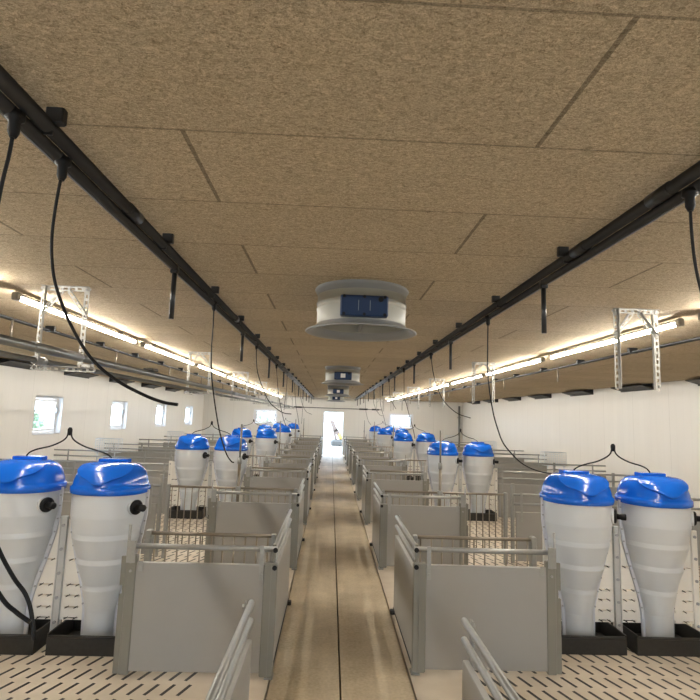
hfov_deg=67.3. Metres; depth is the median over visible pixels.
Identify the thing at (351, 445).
fence
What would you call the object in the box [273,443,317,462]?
fence
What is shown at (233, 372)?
bracket
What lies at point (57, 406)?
window
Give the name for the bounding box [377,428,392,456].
hopper
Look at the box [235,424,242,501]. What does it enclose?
pipe
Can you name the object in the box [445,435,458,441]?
wire basket
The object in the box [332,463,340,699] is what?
floor
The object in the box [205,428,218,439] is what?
wire basket
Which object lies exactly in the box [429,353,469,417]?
cable
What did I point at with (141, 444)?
pen partition
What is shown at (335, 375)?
ceiling fan
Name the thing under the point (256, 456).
fence
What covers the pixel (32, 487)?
hopper
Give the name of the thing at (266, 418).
bush
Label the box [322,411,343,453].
door
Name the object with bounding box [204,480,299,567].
gate
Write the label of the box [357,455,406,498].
gate
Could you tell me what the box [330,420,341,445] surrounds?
excavator
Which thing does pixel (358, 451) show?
fence
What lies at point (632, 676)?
floor
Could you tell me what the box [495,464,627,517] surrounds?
wall
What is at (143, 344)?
lamp
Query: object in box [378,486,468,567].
gate
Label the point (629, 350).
conduit
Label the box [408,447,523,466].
wall
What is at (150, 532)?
fence
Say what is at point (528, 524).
wall
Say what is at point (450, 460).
hopper
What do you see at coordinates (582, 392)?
inlet
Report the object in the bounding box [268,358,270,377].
hanging rod
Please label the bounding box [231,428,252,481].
hopper
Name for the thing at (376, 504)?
wall
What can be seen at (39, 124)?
ceiling pipe
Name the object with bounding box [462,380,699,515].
wall
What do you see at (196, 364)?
lamp
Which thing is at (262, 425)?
hopper
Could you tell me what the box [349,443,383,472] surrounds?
gate
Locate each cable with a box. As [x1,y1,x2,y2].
[0,107,35,640]
[0,591,31,623]
[50,155,177,405]
[210,301,233,462]
[255,343,290,413]
[275,364,285,425]
[403,368,414,437]
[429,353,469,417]
[485,315,551,473]
[681,186,699,291]
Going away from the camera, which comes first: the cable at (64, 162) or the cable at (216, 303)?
the cable at (64, 162)
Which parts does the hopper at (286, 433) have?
tank, lid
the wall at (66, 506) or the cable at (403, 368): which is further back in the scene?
the cable at (403, 368)
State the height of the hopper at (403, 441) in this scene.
1.396 m
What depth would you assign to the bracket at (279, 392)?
20.65 m
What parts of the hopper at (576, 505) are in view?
lid, tank, knob seat, knob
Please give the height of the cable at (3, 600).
1.266 m
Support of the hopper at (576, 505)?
on the floor at (632, 676)
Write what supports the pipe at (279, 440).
on the floor at (632, 676)
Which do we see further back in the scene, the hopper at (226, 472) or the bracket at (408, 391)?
the bracket at (408, 391)
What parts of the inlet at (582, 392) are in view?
frame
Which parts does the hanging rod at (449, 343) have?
rod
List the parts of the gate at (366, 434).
panel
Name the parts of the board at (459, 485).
post, post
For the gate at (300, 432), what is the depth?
24.10 m
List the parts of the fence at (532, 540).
post, rail, post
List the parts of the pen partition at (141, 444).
panel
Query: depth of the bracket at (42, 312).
3.70 m
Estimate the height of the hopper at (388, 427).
1.396 m
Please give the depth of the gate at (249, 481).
8.74 m
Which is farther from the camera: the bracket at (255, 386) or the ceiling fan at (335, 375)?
the bracket at (255, 386)
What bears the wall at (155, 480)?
on the floor at (632, 676)
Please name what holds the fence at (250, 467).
on the floor at (632, 676)
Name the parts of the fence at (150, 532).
post, rail, post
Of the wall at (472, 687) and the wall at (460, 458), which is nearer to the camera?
the wall at (472, 687)
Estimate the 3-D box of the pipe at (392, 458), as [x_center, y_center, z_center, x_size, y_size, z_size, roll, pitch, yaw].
[0.959,2.503,11.813,0.060,1.660,0.060,2,-7,-2]
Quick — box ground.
[39,418,342,454]
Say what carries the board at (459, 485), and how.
on the floor at (632, 676)
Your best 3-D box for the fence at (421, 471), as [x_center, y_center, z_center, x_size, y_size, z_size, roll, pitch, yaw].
[0.806,2.571,9.298,1.005,0.885,0.064,2,-7,-2]
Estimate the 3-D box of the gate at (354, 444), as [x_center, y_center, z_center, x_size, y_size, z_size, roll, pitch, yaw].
[0.336,4.049,21.697,1.076,0.970,0.062,2,-7,-2]
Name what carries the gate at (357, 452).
attached to the wall at (353, 448)
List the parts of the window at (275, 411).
sash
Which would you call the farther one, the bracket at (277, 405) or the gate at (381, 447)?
the bracket at (277, 405)
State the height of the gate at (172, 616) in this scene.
0.970 m
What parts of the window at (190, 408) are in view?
sash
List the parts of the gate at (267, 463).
panel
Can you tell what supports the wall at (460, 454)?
on the floor at (632, 676)
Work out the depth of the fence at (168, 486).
6.57 m
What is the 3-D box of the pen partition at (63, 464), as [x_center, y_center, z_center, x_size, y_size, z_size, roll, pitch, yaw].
[-4.535,2.629,11.613,3.970,1.000,0.080,2,-7,-2]
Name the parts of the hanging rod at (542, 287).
rod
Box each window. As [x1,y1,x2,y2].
[32,395,63,434]
[110,401,127,429]
[155,404,166,426]
[185,406,192,424]
[253,409,277,424]
[389,413,412,428]
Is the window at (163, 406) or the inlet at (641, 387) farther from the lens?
the window at (163, 406)
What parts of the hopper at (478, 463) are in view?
tank, lid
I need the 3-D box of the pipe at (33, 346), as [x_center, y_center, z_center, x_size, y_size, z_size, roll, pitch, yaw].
[-2.098,0.987,11.110,0.100,0.079,28.330,2,-7,-2]
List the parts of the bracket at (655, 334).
leg, leg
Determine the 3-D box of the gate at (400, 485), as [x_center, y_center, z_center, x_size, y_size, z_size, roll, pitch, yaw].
[0.801,2.448,8.905,1.076,0.970,0.062,2,-7,-2]
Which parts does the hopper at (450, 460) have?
lid, tank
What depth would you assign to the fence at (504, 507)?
6.78 m
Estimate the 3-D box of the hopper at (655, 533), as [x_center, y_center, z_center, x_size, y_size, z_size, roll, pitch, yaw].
[2.601,1.759,4.447,0.642,1.396,0.563,2,-7,-2]
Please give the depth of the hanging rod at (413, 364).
7.38 m
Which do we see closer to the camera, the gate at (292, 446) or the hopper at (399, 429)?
the gate at (292, 446)
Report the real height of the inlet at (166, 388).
0.125 m
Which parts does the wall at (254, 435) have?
panel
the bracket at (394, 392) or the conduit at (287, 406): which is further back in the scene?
the conduit at (287, 406)
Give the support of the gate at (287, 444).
attached to the wall
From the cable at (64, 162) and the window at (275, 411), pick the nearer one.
the cable at (64, 162)
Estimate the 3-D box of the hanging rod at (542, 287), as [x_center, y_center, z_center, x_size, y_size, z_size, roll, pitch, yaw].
[1.065,-0.237,2.892,0.040,0.295,0.036,2,-7,-2]
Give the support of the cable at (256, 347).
hanging from the ceiling pipe at (39, 124)
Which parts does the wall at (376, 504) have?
panel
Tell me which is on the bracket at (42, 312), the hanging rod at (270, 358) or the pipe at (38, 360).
the pipe at (38, 360)
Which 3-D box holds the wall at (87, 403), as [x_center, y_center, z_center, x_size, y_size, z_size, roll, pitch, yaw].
[-6.602,1.633,10.850,0.240,2.650,28.880,2,-7,-2]
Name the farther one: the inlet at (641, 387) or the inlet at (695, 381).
the inlet at (641, 387)
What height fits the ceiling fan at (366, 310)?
0.294 m
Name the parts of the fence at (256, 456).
rail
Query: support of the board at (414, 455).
on the floor at (632, 676)
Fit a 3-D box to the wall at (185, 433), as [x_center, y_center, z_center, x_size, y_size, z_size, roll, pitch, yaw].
[-4.907,3.910,21.846,3.970,1.000,0.080,2,-7,-2]
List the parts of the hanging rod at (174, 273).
rod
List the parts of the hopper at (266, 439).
tank, lid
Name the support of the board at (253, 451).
on the floor at (632, 676)
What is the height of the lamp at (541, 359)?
0.085 m
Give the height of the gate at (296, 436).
0.970 m
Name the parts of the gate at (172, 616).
latch rod, latch plate, panel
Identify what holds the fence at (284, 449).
on the floor at (632, 676)
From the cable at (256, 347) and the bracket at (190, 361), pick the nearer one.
the cable at (256, 347)
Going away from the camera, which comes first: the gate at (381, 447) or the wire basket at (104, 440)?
the wire basket at (104, 440)
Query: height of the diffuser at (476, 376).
0.031 m
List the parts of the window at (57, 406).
sash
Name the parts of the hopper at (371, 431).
tank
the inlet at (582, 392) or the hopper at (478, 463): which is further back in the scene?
the inlet at (582, 392)
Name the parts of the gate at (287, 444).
panel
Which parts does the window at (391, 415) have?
sash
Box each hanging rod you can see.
[168,266,179,318]
[240,333,244,361]
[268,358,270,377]
[413,364,415,383]
[448,340,452,369]
[539,280,547,333]
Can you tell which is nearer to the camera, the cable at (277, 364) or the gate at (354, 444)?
the cable at (277, 364)
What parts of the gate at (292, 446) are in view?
panel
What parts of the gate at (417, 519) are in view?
panel, latch plate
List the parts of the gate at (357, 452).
panel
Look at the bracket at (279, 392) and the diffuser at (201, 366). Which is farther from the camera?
the bracket at (279, 392)
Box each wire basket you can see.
[95,438,122,460]
[167,431,184,446]
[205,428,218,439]
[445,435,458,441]
[480,441,495,456]
[541,451,566,471]
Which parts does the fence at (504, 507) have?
rail, post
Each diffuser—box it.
[199,365,224,375]
[452,375,480,383]
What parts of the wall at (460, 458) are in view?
panel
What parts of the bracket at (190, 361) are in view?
leg, leg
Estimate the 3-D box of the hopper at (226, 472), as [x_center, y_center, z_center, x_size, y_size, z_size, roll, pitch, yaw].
[-2.081,2.202,9.173,0.642,1.396,0.563,2,-7,-2]
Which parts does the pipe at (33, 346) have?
lock plate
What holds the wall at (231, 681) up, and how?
on the floor at (632, 676)
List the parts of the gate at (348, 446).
panel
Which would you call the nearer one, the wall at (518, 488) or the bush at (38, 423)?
the wall at (518, 488)
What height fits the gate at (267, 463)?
0.970 m
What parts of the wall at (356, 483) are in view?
panel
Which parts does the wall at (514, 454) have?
panel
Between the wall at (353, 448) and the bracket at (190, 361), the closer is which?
the bracket at (190, 361)
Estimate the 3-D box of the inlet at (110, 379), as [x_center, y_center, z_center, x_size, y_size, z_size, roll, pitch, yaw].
[-6.449,0.885,14.933,0.268,0.125,1.200,2,-7,-2]
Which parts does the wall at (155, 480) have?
panel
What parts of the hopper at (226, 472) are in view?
tank, lid, knob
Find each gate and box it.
[112,525,277,677]
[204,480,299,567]
[242,461,308,522]
[263,451,313,498]
[276,448,316,482]
[284,440,318,472]
[291,440,320,464]
[295,436,321,458]
[299,432,322,445]
[343,434,366,454]
[345,437,370,459]
[347,441,376,465]
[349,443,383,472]
[352,451,391,483]
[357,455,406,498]
[365,466,428,523]
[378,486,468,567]
[411,533,561,674]
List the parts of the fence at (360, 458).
rail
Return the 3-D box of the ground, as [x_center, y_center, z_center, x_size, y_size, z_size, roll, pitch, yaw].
[-1.151,5.822,29.483,120.000,0.570,120.000,2,-7,-2]
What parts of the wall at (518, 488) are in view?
post, panel, post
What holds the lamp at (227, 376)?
attached to the ceiling
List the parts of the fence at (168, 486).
post, rail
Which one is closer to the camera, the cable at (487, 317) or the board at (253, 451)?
the cable at (487, 317)
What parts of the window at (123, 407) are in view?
sash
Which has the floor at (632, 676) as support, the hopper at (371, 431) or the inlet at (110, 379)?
the hopper at (371, 431)
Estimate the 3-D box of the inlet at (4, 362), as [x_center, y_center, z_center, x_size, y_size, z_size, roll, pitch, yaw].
[-6.273,0.277,10.074,0.268,0.125,1.200,2,-7,-2]
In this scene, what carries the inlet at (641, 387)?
attached to the wall at (658, 431)
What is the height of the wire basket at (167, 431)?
0.527 m
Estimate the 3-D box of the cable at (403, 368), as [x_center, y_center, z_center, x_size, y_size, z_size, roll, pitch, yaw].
[0.918,0.828,8.199,0.220,1.088,0.047,2,-7,-2]
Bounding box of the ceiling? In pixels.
[0,0,699,402]
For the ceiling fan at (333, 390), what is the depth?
14.61 m
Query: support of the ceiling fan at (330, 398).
attached to the ceiling
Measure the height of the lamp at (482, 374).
0.085 m
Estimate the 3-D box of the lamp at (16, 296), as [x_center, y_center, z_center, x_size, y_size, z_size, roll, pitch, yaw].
[-2.504,-0.260,5.064,0.048,0.085,2.440,2,-7,-2]
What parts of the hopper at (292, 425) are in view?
tank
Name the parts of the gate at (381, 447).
panel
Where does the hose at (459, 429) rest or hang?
attached to the hopper at (450, 460)
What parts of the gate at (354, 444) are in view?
panel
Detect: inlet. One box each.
[0,358,41,369]
[64,369,98,378]
[109,377,134,383]
[141,383,161,388]
[165,387,180,391]
[502,397,520,400]
[527,394,551,398]
[562,389,593,395]
[611,383,653,391]
[685,379,699,385]
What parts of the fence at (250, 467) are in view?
rail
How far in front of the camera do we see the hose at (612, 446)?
4.54 m
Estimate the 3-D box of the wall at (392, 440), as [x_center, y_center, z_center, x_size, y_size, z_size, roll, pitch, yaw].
[3.505,4.234,22.212,3.957,1.000,0.080,2,-7,-2]
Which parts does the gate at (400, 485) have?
panel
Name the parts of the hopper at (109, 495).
tank, lid, knob seat, knob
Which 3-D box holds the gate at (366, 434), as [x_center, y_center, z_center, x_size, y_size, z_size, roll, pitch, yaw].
[0.243,4.370,24.255,1.076,0.970,0.062,2,-7,-2]
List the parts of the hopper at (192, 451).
tank, lid, knob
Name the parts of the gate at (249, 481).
latch plate, panel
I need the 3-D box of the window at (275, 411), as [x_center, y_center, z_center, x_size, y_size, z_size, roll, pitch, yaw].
[-4.029,3.189,25.127,1.144,0.734,0.125,2,-7,-2]
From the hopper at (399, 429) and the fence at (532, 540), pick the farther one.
the hopper at (399, 429)
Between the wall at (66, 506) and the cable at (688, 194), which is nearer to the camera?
the cable at (688, 194)
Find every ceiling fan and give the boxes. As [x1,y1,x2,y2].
[305,279,415,341]
[321,366,363,385]
[325,385,350,396]
[328,396,344,401]
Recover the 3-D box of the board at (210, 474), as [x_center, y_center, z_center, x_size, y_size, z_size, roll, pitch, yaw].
[-2.507,2.409,9.142,1.321,0.950,0.058,2,-7,-2]
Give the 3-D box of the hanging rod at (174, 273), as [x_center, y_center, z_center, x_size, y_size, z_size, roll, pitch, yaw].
[-0.951,-0.312,2.828,0.040,0.295,0.036,2,-7,-2]
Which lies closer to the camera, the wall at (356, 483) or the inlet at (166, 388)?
the wall at (356, 483)
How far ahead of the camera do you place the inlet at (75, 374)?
12.38 m
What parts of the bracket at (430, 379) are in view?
leg, leg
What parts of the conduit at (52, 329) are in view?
drop rod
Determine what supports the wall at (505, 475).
on the floor at (632, 676)
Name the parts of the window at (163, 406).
sash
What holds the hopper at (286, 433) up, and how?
on the floor at (632, 676)
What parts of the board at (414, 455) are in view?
post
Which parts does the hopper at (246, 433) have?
lid, tank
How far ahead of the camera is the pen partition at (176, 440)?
16.68 m
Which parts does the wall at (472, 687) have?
panel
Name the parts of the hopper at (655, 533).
lid, tank, knob seat, knob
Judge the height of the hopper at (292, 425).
1.396 m
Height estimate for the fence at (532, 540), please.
0.885 m
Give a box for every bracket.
[30,285,95,372]
[184,351,215,394]
[230,371,251,400]
[254,381,268,404]
[267,388,279,406]
[277,392,288,407]
[393,392,402,409]
[407,387,419,407]
[429,378,444,406]
[471,362,494,403]
[612,308,660,390]
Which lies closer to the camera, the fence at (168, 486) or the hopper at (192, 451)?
the fence at (168, 486)
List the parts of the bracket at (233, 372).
leg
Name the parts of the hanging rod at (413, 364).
rod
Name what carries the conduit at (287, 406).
attached to the wall at (435, 418)
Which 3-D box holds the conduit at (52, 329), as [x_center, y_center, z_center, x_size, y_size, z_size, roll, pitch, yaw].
[-3.392,0.559,11.117,0.100,0.255,28.330,2,-7,-2]
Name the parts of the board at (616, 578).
post, post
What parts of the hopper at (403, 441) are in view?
tank, lid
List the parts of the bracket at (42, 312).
leg, leg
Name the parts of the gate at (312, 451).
panel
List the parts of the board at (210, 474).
post, post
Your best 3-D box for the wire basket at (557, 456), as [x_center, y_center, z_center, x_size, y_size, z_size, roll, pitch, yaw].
[4.722,2.633,12.203,0.514,0.527,0.239,2,-7,-2]
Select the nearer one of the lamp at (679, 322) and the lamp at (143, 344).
the lamp at (679, 322)
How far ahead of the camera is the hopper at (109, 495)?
3.96 m
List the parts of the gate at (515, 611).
panel, latch plate, latch rod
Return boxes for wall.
[0,359,203,460]
[0,456,172,512]
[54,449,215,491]
[60,474,163,556]
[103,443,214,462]
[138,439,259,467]
[163,435,255,448]
[185,433,253,444]
[202,394,462,446]
[205,447,317,699]
[350,448,354,484]
[354,455,359,500]
[360,465,368,524]
[370,482,383,569]
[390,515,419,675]
[392,440,470,448]
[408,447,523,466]
[413,442,492,455]
[451,462,605,499]
[458,452,546,471]
[461,617,520,699]
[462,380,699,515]
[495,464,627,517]
[510,483,699,565]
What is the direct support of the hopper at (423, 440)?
on the floor at (632, 676)
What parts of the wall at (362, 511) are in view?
panel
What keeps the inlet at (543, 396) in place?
attached to the wall at (658, 431)
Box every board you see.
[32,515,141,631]
[167,461,243,516]
[245,445,274,475]
[393,448,419,479]
[427,466,497,518]
[542,526,699,631]
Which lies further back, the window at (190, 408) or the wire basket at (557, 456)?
the window at (190, 408)
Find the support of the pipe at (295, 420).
on the floor at (632, 676)
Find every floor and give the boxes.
[0,454,699,699]
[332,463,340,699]
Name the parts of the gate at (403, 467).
panel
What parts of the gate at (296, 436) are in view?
panel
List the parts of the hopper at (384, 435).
lid, tank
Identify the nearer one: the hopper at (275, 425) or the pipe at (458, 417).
the hopper at (275, 425)
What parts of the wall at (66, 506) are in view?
panel, post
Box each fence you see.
[144,529,276,563]
[161,484,296,557]
[248,455,311,476]
[249,466,306,477]
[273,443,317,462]
[284,449,314,454]
[351,445,391,456]
[355,451,390,456]
[360,458,425,480]
[368,470,423,480]
[382,490,507,563]
[412,534,536,566]
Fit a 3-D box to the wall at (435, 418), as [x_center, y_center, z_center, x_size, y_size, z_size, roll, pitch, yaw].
[-0.791,3.645,25.251,12.430,2.650,0.240,2,-7,-2]
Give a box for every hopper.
[0,455,67,654]
[45,458,150,656]
[169,434,209,518]
[207,435,248,518]
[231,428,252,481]
[253,428,277,476]
[256,424,271,434]
[272,423,283,430]
[275,425,291,461]
[288,423,299,447]
[369,426,380,445]
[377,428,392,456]
[386,426,395,439]
[394,428,408,434]
[394,432,414,479]
[415,433,435,480]
[426,441,462,505]
[462,442,498,520]
[539,469,626,655]
[611,472,699,656]
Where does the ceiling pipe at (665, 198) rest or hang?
attached to the ceiling
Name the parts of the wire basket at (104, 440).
frame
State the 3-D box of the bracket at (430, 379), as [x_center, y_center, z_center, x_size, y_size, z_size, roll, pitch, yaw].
[1.824,0.896,11.049,0.352,0.606,0.054,2,-7,-2]
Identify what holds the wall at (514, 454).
on the floor at (632, 676)
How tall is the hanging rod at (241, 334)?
0.295 m
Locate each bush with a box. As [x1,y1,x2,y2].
[33,410,45,428]
[257,413,270,422]
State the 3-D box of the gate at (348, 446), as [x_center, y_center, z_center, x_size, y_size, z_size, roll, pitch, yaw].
[0.429,3.729,19.138,1.076,0.970,0.062,2,-7,-2]
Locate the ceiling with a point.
(445, 152)
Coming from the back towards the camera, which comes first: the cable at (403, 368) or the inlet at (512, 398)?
the inlet at (512, 398)
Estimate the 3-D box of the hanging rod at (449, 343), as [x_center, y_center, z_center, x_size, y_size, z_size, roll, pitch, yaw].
[0.984,0.045,5.143,0.040,0.295,0.036,2,-7,-2]
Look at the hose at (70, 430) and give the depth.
4.22 m
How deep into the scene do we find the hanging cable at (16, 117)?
1.36 m
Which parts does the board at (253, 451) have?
post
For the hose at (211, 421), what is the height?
0.239 m
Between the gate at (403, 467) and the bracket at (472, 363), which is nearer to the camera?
the bracket at (472, 363)
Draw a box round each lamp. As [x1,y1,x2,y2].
[11,292,137,343]
[140,342,194,364]
[195,363,225,376]
[226,375,244,383]
[429,383,450,390]
[451,373,484,384]
[485,357,544,375]
[548,318,684,359]
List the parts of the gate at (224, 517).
latch plate, panel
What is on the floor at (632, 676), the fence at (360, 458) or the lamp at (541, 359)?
the fence at (360, 458)
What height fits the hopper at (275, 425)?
1.396 m
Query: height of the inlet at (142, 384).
0.125 m
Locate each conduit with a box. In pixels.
[0,314,267,397]
[287,406,379,410]
[400,336,699,401]
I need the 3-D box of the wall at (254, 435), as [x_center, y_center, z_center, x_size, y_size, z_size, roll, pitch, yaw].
[-5.141,3.569,19.208,3.312,1.000,0.080,2,-7,-2]
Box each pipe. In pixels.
[0,64,313,398]
[0,334,295,407]
[0,350,285,407]
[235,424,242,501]
[277,421,280,462]
[294,420,295,447]
[355,161,699,400]
[373,422,374,450]
[391,424,393,465]
[437,430,442,505]
[457,406,460,446]
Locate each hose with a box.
[26,427,111,457]
[192,421,230,434]
[442,429,477,441]
[573,444,649,472]
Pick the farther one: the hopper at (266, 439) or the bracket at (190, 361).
the hopper at (266, 439)
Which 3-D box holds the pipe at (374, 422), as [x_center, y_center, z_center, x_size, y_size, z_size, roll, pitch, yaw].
[0.773,3.144,16.930,0.060,1.660,0.060,2,-7,-2]
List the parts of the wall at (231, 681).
panel, corner post, panel, panel, panel, panel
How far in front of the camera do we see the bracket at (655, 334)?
3.84 m
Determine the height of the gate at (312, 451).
0.970 m
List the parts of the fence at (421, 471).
rail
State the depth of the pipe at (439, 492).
6.72 m
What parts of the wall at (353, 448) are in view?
panel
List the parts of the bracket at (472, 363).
leg, leg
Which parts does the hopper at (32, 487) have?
tank, lid, knob seat, knob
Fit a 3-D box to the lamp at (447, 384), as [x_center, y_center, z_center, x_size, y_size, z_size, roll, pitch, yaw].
[2.205,0.908,13.076,0.048,0.085,2.440,2,-7,-2]
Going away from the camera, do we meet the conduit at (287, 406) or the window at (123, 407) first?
the window at (123, 407)
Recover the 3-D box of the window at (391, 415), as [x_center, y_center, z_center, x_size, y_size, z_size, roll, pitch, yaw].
[2.449,3.429,25.333,1.194,0.734,0.125,2,-7,-2]
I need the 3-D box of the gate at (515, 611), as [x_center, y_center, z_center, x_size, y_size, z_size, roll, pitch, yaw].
[0.987,1.807,3.788,1.076,0.970,0.062,2,-7,-2]
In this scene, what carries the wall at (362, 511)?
on the floor at (632, 676)
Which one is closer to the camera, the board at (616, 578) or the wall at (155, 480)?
the board at (616, 578)
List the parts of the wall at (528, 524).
post, panel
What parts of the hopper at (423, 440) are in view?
tank, lid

